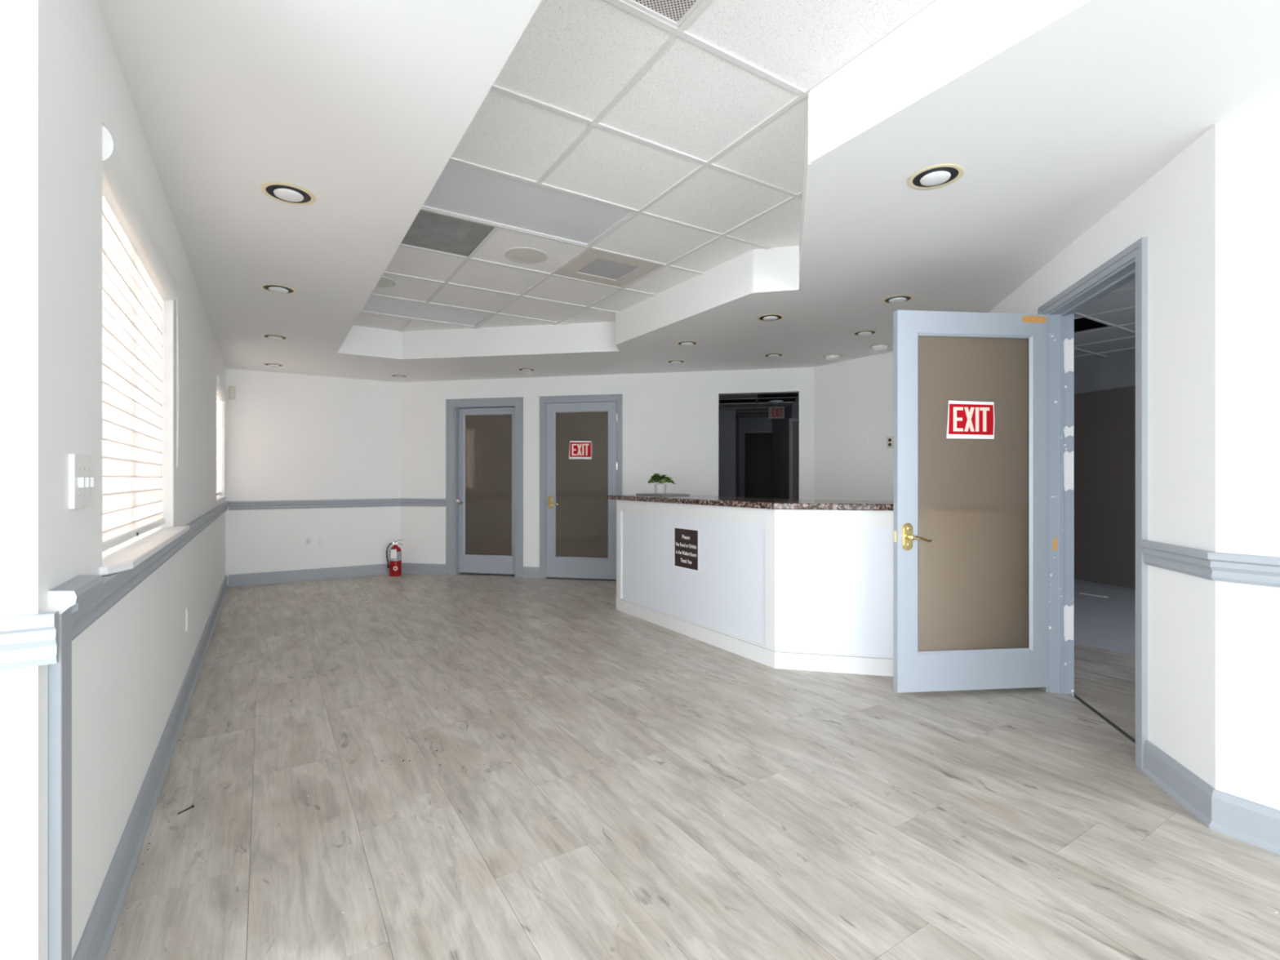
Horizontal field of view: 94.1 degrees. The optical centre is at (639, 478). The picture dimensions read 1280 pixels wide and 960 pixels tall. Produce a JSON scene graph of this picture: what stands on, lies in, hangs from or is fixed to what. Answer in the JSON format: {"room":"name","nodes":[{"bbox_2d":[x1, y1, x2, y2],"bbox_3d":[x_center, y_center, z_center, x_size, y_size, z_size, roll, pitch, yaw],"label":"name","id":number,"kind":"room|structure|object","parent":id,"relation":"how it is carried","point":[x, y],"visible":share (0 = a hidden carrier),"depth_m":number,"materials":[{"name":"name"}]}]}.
{"room":"reception area","nodes":[
{"label":"reception area","id":0,"kind":"room"},
{"bbox_2d":[0,0,37,959],"bbox_3d":[-1.914,-0.165,0.709,1.758,2.740,0.120,0,0,-32],"label":"wall","id":1,"kind":"structure","parent":0,"point":[18,18],"depth_m":1.11,"materials":[{"name":"paint"}]},
{"bbox_2d":[0,610,58,670],"bbox_3d":[-1.768,0.303,0.712,1.567,0.098,0.030,0,0,-32],"label":"trim","id":2,"kind":"structure","parent":1,"relation":"attached to","point":[32,639],"depth_m":1.11,"materials":[{"name":"grey paint"}]},
{"bbox_2d":[37,0,225,959],"bbox_3d":[-2.949,-0.165,3.886,0.120,2.740,6.600,0,0,-32],"label":"wall","id":3,"kind":"structure","parent":0,"point":[130,667],"depth_m":1.48,"materials":[{"name":"paint"}]},
{"bbox_2d":[48,608,71,959],"bbox_3d":[-1.182,0.738,1.215,0.020,0.935,0.077,0,0,-32],"label":"trim","id":4,"kind":"structure","parent":3,"relation":"attached to","point":[60,674],"depth_m":1.19,"materials":[{"name":"grey paint"}]},
{"bbox_2d":[48,574,103,614],"bbox_3d":[-1.217,0.253,1.291,0.042,0.060,0.237,0,0,-32],"label":"trim","id":5,"kind":"structure","parent":3,"relation":"attached to","point":[62,597],"depth_m":1.22,"materials":[{"name":"grey paint"}]},
{"bbox_2d":[68,453,94,509],"bbox_3d":[-1.282,0.007,1.373,0.020,0.122,0.165,0,0,-32],"label":"light switch","id":6,"kind":"object","parent":3,"relation":"attached to","point":[81,479],"visible":1,"depth_m":1.34,"materials":[{"name":"white plastic"}]},
{"bbox_2d":[98,227,189,575],"bbox_3d":[-1.841,-0.346,2.194,0.159,1.197,1.584,0,0,-32],"label":"window","id":7,"kind":"structure","parent":3,"relation":"in","point":[125,556],"depth_m":2.78,"materials":[{"name":"white paint"}]},
{"bbox_2d":[102,124,179,551],"bbox_3d":[-1.842,-0.364,2.212,0.077,1.155,1.519,0,0,-32],"label":"window shade","id":8,"kind":"object","parent":7,"relation":"attached to","point":[132,347],"visible":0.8,"depth_m":2.06,"materials":[{"name":"white plastic"}]},
{"bbox_2d":[71,574,228,959],"bbox_3d":[-2.893,1.139,3.933,0.025,0.133,6.340,0,0,-32],"label":"baseboard","id":9,"kind":"structure","parent":3,"relation":"attached to","point":[94,944],"depth_m":1.94,"materials":[{"name":"grey paint"}]},
{"bbox_2d":[71,501,228,640],"bbox_3d":[-2.890,0.303,3.933,0.030,0.098,6.343,0,0,-32],"label":"trim","id":10,"kind":"structure","parent":3,"relation":"attached to","point":[115,586],"depth_m":1.72,"materials":[{"name":"grey paint"}]},
{"bbox_2d":[185,605,188,631],"bbox_3d":[-2.489,0.770,3.278,0.009,0.125,0.075,0,0,-32],"label":"wall outlet","id":11,"kind":"object","parent":3,"relation":"attached to","point":[187,607],"visible":1,"depth_m":3.25,"materials":[{"name":"white plastic"}]},
{"bbox_2d":[216,495,226,501],"bbox_3d":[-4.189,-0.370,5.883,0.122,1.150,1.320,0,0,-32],"label":"window sill","id":12,"kind":"structure","parent":3,"relation":"in","point":[219,498],"depth_m":5.84,"materials":[{"name":"white paint"}]},
{"bbox_2d":[216,374,226,495],"bbox_3d":[-4.182,-0.386,5.923,0.077,1.112,1.374,0,0,-32],"label":"window shade","id":13,"kind":"object","parent":3,"relation":"attached to","point":[221,396],"visible":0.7,"depth_m":6.13,"materials":[{"name":"white plastic"}]},
{"bbox_2d":[102,214,493,305],"bbox_3d":[-0.182,-1.577,3.195,7.700,0.040,11.000,0,0,-32],"label":"ceiling","id":14,"kind":"structure","parent":0,"point":[102,215],"depth_m":4.06,"materials":[{"name":"white"}]},
{"bbox_2d":[225,368,399,586],"bbox_3d":[-3.885,-0.165,7.126,1.994,2.740,0.120,0,0,-32],"label":"wall","id":15,"kind":"structure","parent":0,"point":[291,437],"depth_m":7.03,"materials":[{"name":"paint"}]},
{"bbox_2d":[228,386,235,399],"bbox_3d":[-4.530,-0.950,6.619,0.064,0.140,0.049,0,0,-32],"label":"sensor","id":16,"kind":"object","parent":15,"relation":"attached to","point":[232,390],"visible":1,"depth_m":6.61,"materials":[{"name":"beige plastic"}]},
{"bbox_2d":[304,535,311,546],"bbox_3d":[-3.916,0.740,7.029,0.075,0.120,0.010,0,0,-32],"label":"wall outlet","id":17,"kind":"object","parent":15,"relation":"attached to","point":[308,540],"visible":1,"depth_m":7.03,"materials":[{"name":"white plastic"}]},
{"bbox_2d":[315,536,322,546],"bbox_3d":[-3.817,0.750,7.092,0.072,0.120,0.009,0,0,-32],"label":"wall outlet","id":18,"kind":"object","parent":15,"relation":"attached to","point":[318,539],"visible":1,"depth_m":7.09,"materials":[{"name":"white plastic"}]},
{"bbox_2d":[228,562,445,586],"bbox_3d":[-3.554,1.139,7.188,2.309,0.133,0.372,0,0,-21],"label":"baseboard","id":19,"kind":"structure","parent":15,"relation":"attached to","point":[284,576],"depth_m":7.13,"materials":[{"name":"grey paint"}]},
{"bbox_2d":[400,367,813,567],"bbox_3d":[-0.555,-0.165,7.123,5.168,2.740,0.120,0,0,12],"label":"wall","id":20,"kind":"structure","parent":0,"point":[670,420],"depth_m":6.97,"materials":[{"name":"paint"}]},
{"bbox_2d":[445,396,523,577],"bbox_3d":[-1.907,0.109,7.395,1.020,2.192,0.136,0,0,12],"label":"door","id":21,"kind":"structure","parent":20,"relation":"in","point":[484,437],"depth_m":7.42,"materials":[{"name":"grey paint"}]},
{"bbox_2d":[522,566,539,578],"bbox_3d":[-0.266,1.139,6.989,2.354,0.133,0.025,0,0,12],"label":"baseboard","id":22,"kind":"structure","parent":20,"relation":"attached to","point":[528,571],"depth_m":7.20,"materials":[{"name":"grey paint"}]},
{"bbox_2d":[539,394,622,579],"bbox_3d":[-0.702,0.108,7.119,1.023,2.193,0.185,0,0,12],"label":"door","id":23,"kind":"structure","parent":20,"relation":"in","point":[578,519],"depth_m":7.11,"materials":[{"name":"grey paint"}]},
{"bbox_2d":[568,440,591,458],"bbox_3d":[-0.714,-0.340,7.108,0.285,0.218,0.003,0,0,12],"label":"exit sign","id":24,"kind":"object","parent":23,"relation":"attached to","point":[578,449],"visible":1,"depth_m":7.11,"materials":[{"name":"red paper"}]},
{"bbox_2d":[97,0,1279,417],"bbox_3d":[1.476,-1.379,6.197,13.108,0.315,14.208,0,0,-32],"label":"ceiling","id":25,"kind":"structure","parent":0,"point":[764,154],"depth_m":2.40,"materials":[{"name":"paint"}]},
{"bbox_2d":[262,363,284,367],"bbox_3d":[-3.941,-1.212,6.411,0.208,0.018,0.208,0,0,-32],"label":"recessed light","id":26,"kind":"object","parent":25,"relation":"in","point":[275,365],"visible":1,"depth_m":6.38,"materials":[{"name":"gold"}]},
{"bbox_2d":[261,333,288,339],"bbox_3d":[-3.148,-1.212,5.144,0.208,0.018,0.208,0,0,-32],"label":"recessed light","id":27,"kind":"object","parent":25,"relation":"in","point":[272,336],"visible":1,"depth_m":5.11,"materials":[{"name":"gold"}]},
{"bbox_2d":[259,284,297,293],"bbox_3d":[-2.330,-1.212,3.841,0.208,0.018,0.208,0,0,-32],"label":"recessed light","id":28,"kind":"object","parent":25,"relation":"in","point":[275,288],"visible":1,"depth_m":3.82,"materials":[{"name":"gold"}]},
{"bbox_2d":[260,182,315,204],"bbox_3d":[-1.507,-1.212,2.557,0.208,0.018,0.208,0,0,-32],"label":"recessed light","id":29,"kind":"object","parent":25,"relation":"in","point":[285,193],"visible":1,"depth_m":2.54,"materials":[{"name":"gold metal"}]},
{"bbox_2d":[375,276,396,287],"bbox_3d":[-1.994,-1.503,4.559,0.250,0.010,0.250,0,0,-32],"label":"ceiling speaker","id":30,"kind":"object","parent":25,"relation":"attached to","point":[384,282],"visible":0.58,"depth_m":4.57,"materials":[{"name":"white"}]},
{"bbox_2d":[390,374,408,377],"bbox_3d":[-2.874,-1.212,7.112,0.208,0.018,0.208,0,0,-32],"label":"recessed light","id":31,"kind":"object","parent":25,"relation":"in","point":[392,375],"visible":1,"depth_m":7.08,"materials":[{"name":"gold"}]},
{"bbox_2d":[360,294,493,327],"bbox_3d":[-1.984,-1.520,5.360,1.195,0.033,0.586,0,0,-32],"label":"recessed light","id":32,"kind":"object","parent":25,"relation":"in","point":[375,304],"visible":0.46,"depth_m":5.40,"materials":[{"name":"white plastic"}]},
{"bbox_2d":[400,209,493,256],"bbox_3d":[-1.266,-1.514,3.651,0.582,0.010,0.582,0,0,-32],"label":"ceiling panel","id":33,"kind":"object","parent":25,"relation":"attached to","point":[430,230],"visible":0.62,"depth_m":3.68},
{"bbox_2d":[504,247,547,263],"bbox_3d":[-0.768,-1.503,4.031,0.290,0.010,0.290,0,0,-32],"label":"ceiling speaker","id":34,"kind":"object","parent":25,"relation":"attached to","point":[520,255],"visible":1,"depth_m":4.01,"materials":[{"name":"white"}]},
{"bbox_2d":[516,368,535,371],"bbox_3d":[-1.276,-1.212,6.694,0.208,0.018,0.208,0,0,-32],"label":"recessed light","id":35,"kind":"object","parent":25,"relation":"in","point":[518,369],"visible":1,"depth_m":6.66,"materials":[{"name":"gold"}]},
{"bbox_2d":[422,160,635,246],"bbox_3d":[-0.683,-1.520,3.298,1.195,0.033,0.586,0,0,-32],"label":"recessed light","id":36,"kind":"object","parent":25,"relation":"in","point":[461,190],"visible":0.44,"depth_m":3.32,"materials":[{"name":"white plastic"}]},
{"bbox_2d":[554,248,662,287],"bbox_3d":[-0.235,-1.511,4.301,0.584,0.012,0.584,0,0,-32],"label":"ceiling vent","id":37,"kind":"object","parent":25,"relation":"in","point":[593,265],"visible":0.94,"depth_m":4.30,"materials":[{"name":"beige metal"}]},
{"bbox_2d":[577,257,638,279],"bbox_3d":[-0.235,-1.513,4.301,0.340,0.004,0.340,0,0,-32],"label":"grille","id":38,"kind":"object","parent":37,"relation":"attached to","point":[605,268],"depth_m":4.30,"materials":[{"name":"grey metal"}]},
{"bbox_2d":[622,0,702,27],"bbox_3d":[0.034,-1.511,1.588,0.584,0.012,0.584,0,0,-32],"label":"ceiling vent","id":39,"kind":"object","parent":25,"relation":"in","point":[674,12],"visible":1,"depth_m":1.91,"materials":[{"name":"white metal"}]},
{"bbox_2d":[633,0,696,22],"bbox_3d":[0.034,-1.513,1.588,0.560,0.004,0.560,0,0,-32],"label":"grille","id":40,"kind":"object","parent":39,"relation":"attached to","point":[668,11],"depth_m":1.91,"materials":[{"name":"white metal"}]},
{"bbox_2d":[666,360,685,364],"bbox_3d":[0.376,-1.212,6.236,0.208,0.018,0.208,0,0,-32],"label":"recessed light","id":41,"kind":"object","parent":25,"relation":"in","point":[673,362],"visible":1,"depth_m":6.21,"materials":[{"name":"gold"}]},
{"bbox_2d":[675,340,698,346],"bbox_3d":[0.427,-1.212,5.387,0.208,0.018,0.208,0,0,-32],"label":"recessed light","id":42,"kind":"object","parent":25,"relation":"in","point":[686,343],"visible":1,"depth_m":5.35,"materials":[{"name":"gold"}]},
{"bbox_2d":[756,314,784,321],"bbox_3d":[0.991,-1.212,4.529,0.208,0.018,0.208,0,0,-32],"label":"recessed light","id":43,"kind":"object","parent":25,"relation":"in","point":[766,317],"visible":1,"depth_m":4.50,"materials":[{"name":"gold"}]},
{"bbox_2d":[763,353,784,357],"bbox_3d":[1.325,-1.212,5.912,0.208,0.018,0.208,0,0,-32],"label":"recessed light","id":44,"kind":"object","parent":25,"relation":"in","point":[768,355],"visible":1,"depth_m":5.88,"materials":[{"name":"gold"}]},
{"bbox_2d":[768,400,782,404],"bbox_3d":[2.162,-1.204,9.459,0.220,0.048,0.220,0,0,-32],"label":"hall light","id":45,"kind":"object","parent":25,"relation":"attached to","point":[773,402],"visible":1,"depth_m":9.39,"materials":[{"name":"white"}]},
{"bbox_2d":[768,404,784,418],"bbox_3d":[2.281,-1.112,9.959,0.260,0.234,0.053,0,0,12],"label":"exit sign","id":46,"kind":"object","parent":25,"relation":"hanging from","point":[774,412],"visible":1,"depth_m":9.94,"materials":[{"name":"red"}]},
{"bbox_2d":[822,354,843,361],"bbox_3d":[1.923,-1.197,5.949,0.208,0.050,0.208,0,0,-32],"label":"smoke detector","id":47,"kind":"object","parent":25,"relation":"in","point":[830,357],"visible":1,"depth_m":5.91,"materials":[{"name":"beige plastic"}]},
{"bbox_2d":[851,329,878,336],"bbox_3d":[1.887,-1.212,5.002,0.208,0.018,0.208,0,0,-32],"label":"recessed light","id":48,"kind":"object","parent":25,"relation":"in","point":[865,332],"visible":1,"depth_m":4.98,"materials":[{"name":"gold"}]},
{"bbox_2d":[867,343,892,351],"bbox_3d":[2.215,-1.197,5.506,0.208,0.050,0.208,0,0,-32],"label":"smoke detector","id":49,"kind":"object","parent":25,"relation":"in","point":[879,347],"visible":1,"depth_m":5.46,"materials":[{"name":"beige plastic"}]},
{"bbox_2d":[881,294,914,304],"bbox_3d":[1.757,-1.212,4.064,0.208,0.018,0.208,0,0,-32],"label":"recessed light","id":50,"kind":"object","parent":25,"relation":"in","point":[899,299],"visible":1,"depth_m":4.04,"materials":[{"name":"gold"}]},
{"bbox_2d":[906,164,964,190],"bbox_3d":[1.196,-1.212,2.415,0.208,0.018,0.208,0,0,-32],"label":"recessed light","id":51,"kind":"object","parent":25,"relation":"in","point":[940,175],"visible":1,"depth_m":2.40,"materials":[{"name":"gold"}]},
{"bbox_2d":[105,572,1279,959],"bbox_3d":[1.993,1.230,7.995,16.500,0.050,17.000,0,0,-32],"label":"floor","id":52,"kind":"structure","parent":0,"point":[605,816],"depth_m":2.18,"materials":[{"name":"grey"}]},
{"bbox_2d":[177,804,194,813],"bbox_3d":[-1.648,1.202,2.161,0.009,0.009,0.053,0,0,19],"label":"nail","id":53,"kind":"object","parent":52,"relation":"on","point":[193,806],"visible":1,"depth_m":2.16,"materials":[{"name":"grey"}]},
{"bbox_2d":[386,538,403,576],"bbox_3d":[-3.034,0.977,7.371,0.139,0.455,0.163,0,0,24],"label":"fire extinguisher","id":54,"kind":"object","parent":52,"relation":"on","point":[395,552],"visible":1,"depth_m":7.33,"materials":[{"name":"red metal"}]},
{"bbox_2d":[114,685,786,951],"bbox_3d":[-0.721,1.203,2.790,2.599,0.004,1.815,0,0,-26],"label":"debris","id":55,"kind":"object","parent":52,"relation":"on","point":[645,686],"visible":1,"depth_m":2.54,"materials":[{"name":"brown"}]},
{"bbox_2d":[616,499,893,676],"bbox_3d":[0.918,0.701,4.395,0.932,1.008,3.144,0,0,-43],"label":"reception desk","id":56,"kind":"object","parent":52,"relation":"on","point":[797,589],"visible":0.76,"depth_m":3.82,"materials":[{"name":"white paint"}]},
{"bbox_2d":[674,527,698,571],"bbox_3d":[0.355,0.541,4.597,0.002,0.313,0.312,0,0,-32],"label":"notice sign","id":57,"kind":"object","parent":56,"relation":"attached to","point":[686,540],"visible":1,"depth_m":4.59,"materials":[{"name":"brown plastic"}]},
{"bbox_2d":[607,494,893,511],"bbox_3d":[0.936,0.175,4.481,3.302,0.040,1.224,0,0,41],"label":"countertop","id":58,"kind":"structure","parent":56,"relation":"on","point":[743,502],"depth_m":4.02,"materials":[{"name":"multicoloured stone"}]},
{"bbox_2d":[635,493,689,496],"bbox_3d":[0.203,0.148,5.471,0.300,0.014,0.440,0,0,-32],"label":"slate board","id":59,"kind":"object","parent":58,"relation":"on","point":[640,494],"visible":0.88,"depth_m":5.33,"materials":[{"name":"grey"}]},
{"bbox_2d":[647,473,675,493],"bbox_3d":[0.200,0.047,5.568,0.262,0.187,0.270,0,0,-1],"label":"potted plant","id":60,"kind":"object","parent":59,"relation":"on","point":[660,488],"visible":1,"depth_m":5.52,"materials":[{"name":"green plant"}]},
{"bbox_2d":[1079,592,1107,597],"bbox_3d":[4.659,1.200,6.129,0.035,0.010,0.240,0,0,-31],"label":"wood strip","id":61,"kind":"object","parent":52,"relation":"on","point":[1079,593],"visible":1,"depth_m":6.12,"materials":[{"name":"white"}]},
{"bbox_2d":[1069,693,1135,744],"bbox_3d":[2.307,1.203,2.908,0.022,0.004,0.890,0,0,14],"label":"threshold strip","id":62,"kind":"object","parent":52,"relation":"on","point":[1074,695],"visible":0.64,"depth_m":2.98,"materials":[{"name":"silver metal"}]},
{"bbox_2d":[719,409,738,497],"bbox_3d":[1.353,-0.015,11.491,1.030,2.440,1.450,0,0,12],"label":"wall","id":63,"kind":"structure","parent":0,"point":[728,419],"depth_m":10.71,"materials":[{"name":"grey paint"}]},
{"bbox_2d":[738,417,772,497],"bbox_3d":[2.337,-0.015,12.078,0.656,2.440,0.120,0,0,12],"label":"wall","id":64,"kind":"structure","parent":0,"point":[746,424],"depth_m":12.06,"materials":[{"name":"grey paint"}]},
{"bbox_2d":[745,433,772,497],"bbox_3d":[2.720,-0.300,8.453,14.582,3.029,16.800,0,0,-32],"label":"wall","id":65,"kind":"structure","parent":0,"point":[758,446],"depth_m":18.90,"materials":[{"name":"black paint"}]},
{"bbox_2d":[228,498,445,510],"bbox_3d":[-3.551,0.303,7.187,2.304,0.098,0.376,0,0,-21],"label":"trim","id":66,"kind":"structure","parent":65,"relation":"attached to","point":[305,504],"depth_m":7.15,"materials":[{"name":"grey paint"}]},
{"bbox_2d":[1139,540,1279,587],"bbox_3d":[2.835,0.303,0.945,0.315,0.098,3.375,0,0,-32],"label":"trim","id":67,"kind":"structure","parent":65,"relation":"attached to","point":[1247,569],"depth_m":2.04,"materials":[{"name":"grey paint"}]},
{"bbox_2d":[772,403,798,498],"bbox_3d":[3.073,-0.015,10.781,1.314,2.440,2.360,0,0,12],"label":"wall","id":68,"kind":"structure","parent":0,"point":[780,427],"depth_m":10.86,"materials":[{"name":"grey paint"}]},
{"bbox_2d":[789,417,798,499],"bbox_3d":[2.871,0.115,9.582,0.920,2.180,0.050,0,0,12],"label":"door","id":69,"kind":"structure","parent":68,"relation":"in","point":[793,422],"depth_m":9.64,"materials":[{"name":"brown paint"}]},
{"bbox_2d":[813,351,893,500],"bbox_3d":[2.388,-0.165,5.898,0.130,2.740,1.710,0,0,-32],"label":"wall","id":70,"kind":"structure","parent":0,"point":[853,398],"depth_m":6.11,"materials":[{"name":"paint"}]},
{"bbox_2d":[886,435,893,448],"bbox_3d":[2.408,-0.347,5.742,0.010,0.116,0.072,0,0,-32],"label":"wall outlet","id":71,"kind":"object","parent":70,"relation":"attached to","point":[889,439],"visible":0.91,"depth_m":5.74,"materials":[{"name":"beige plastic"}]},
{"bbox_2d":[719,317,1108,404],"bbox_3d":[1.993,-1.865,7.995,16.300,0.100,16.800,0,0,-32],"label":"roof","id":72,"kind":"structure","parent":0,"point":[1083,323],"depth_m":12.92,"materials":[{"name":"black"}]},
{"bbox_2d":[988,124,1215,788],"bbox_3d":[2.437,-0.165,3.629,0.120,2.740,3.274,0,0,14],"label":"wall","id":73,"kind":"structure","parent":0,"point":[1175,208],"depth_m":2.26,"materials":[{"name":"paint"}]},
{"bbox_2d":[1037,236,1147,770],"bbox_3d":[2.255,0.107,2.941,0.138,2.195,1.050,0,0,14],"label":"door frame","id":74,"kind":"structure","parent":73,"relation":"in","point":[1130,264],"depth_m":3.33,"materials":[{"name":"grey paint"}]},
{"bbox_2d":[893,310,1048,693],"bbox_3d":[1.884,0.126,3.305,0.950,2.098,0.107,0,0,-6],"label":"door","id":75,"kind":"structure","parent":74,"relation":"attached to","point":[971,517],"depth_m":3.33,"materials":[{"name":"grey paint"}]},
{"bbox_2d":[946,400,995,439],"bbox_3d":[1.847,-0.327,3.328,0.288,0.212,0.003,0,0,-6],"label":"exit sign","id":76,"kind":"object","parent":75,"relation":"attached to","point":[966,419],"visible":1,"depth_m":3.33,"materials":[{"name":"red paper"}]},
{"bbox_2d":[1141,740,1279,854],"bbox_3d":[2.838,1.139,0.945,0.310,0.133,3.372,0,0,-32],"label":"baseboard","id":77,"kind":"structure","parent":73,"relation":"attached to","point":[1248,821],"depth_m":2.05,"materials":[{"name":"grey paint"}]},
{"bbox_2d":[1074,351,1135,591],"bbox_3d":[5.511,-0.075,5.694,0.133,2.560,5.664,0,0,-16],"label":"wall","id":78,"kind":"structure","parent":0,"point":[1104,388],"depth_m":6.64,"materials":[{"name":"grey paint"}]},
{"bbox_2d":[1074,278,1135,362],"bbox_3d":[4.098,-1.360,5.219,4.700,0.022,4.901,0,0,-32],"label":"ceiling","id":79,"kind":"structure","parent":0,"point":[1116,309],"depth_m":5.37,"materials":[{"name":"white"}]},
{"bbox_2d":[1215,100,1279,809],"bbox_3d":[2.916,-0.165,0.691,0.120,2.740,3.300,0,0,-32],"label":"wall","id":80,"kind":"structure","parent":0,"point":[1247,144],"depth_m":1.99,"materials":[{"name":"paint"}]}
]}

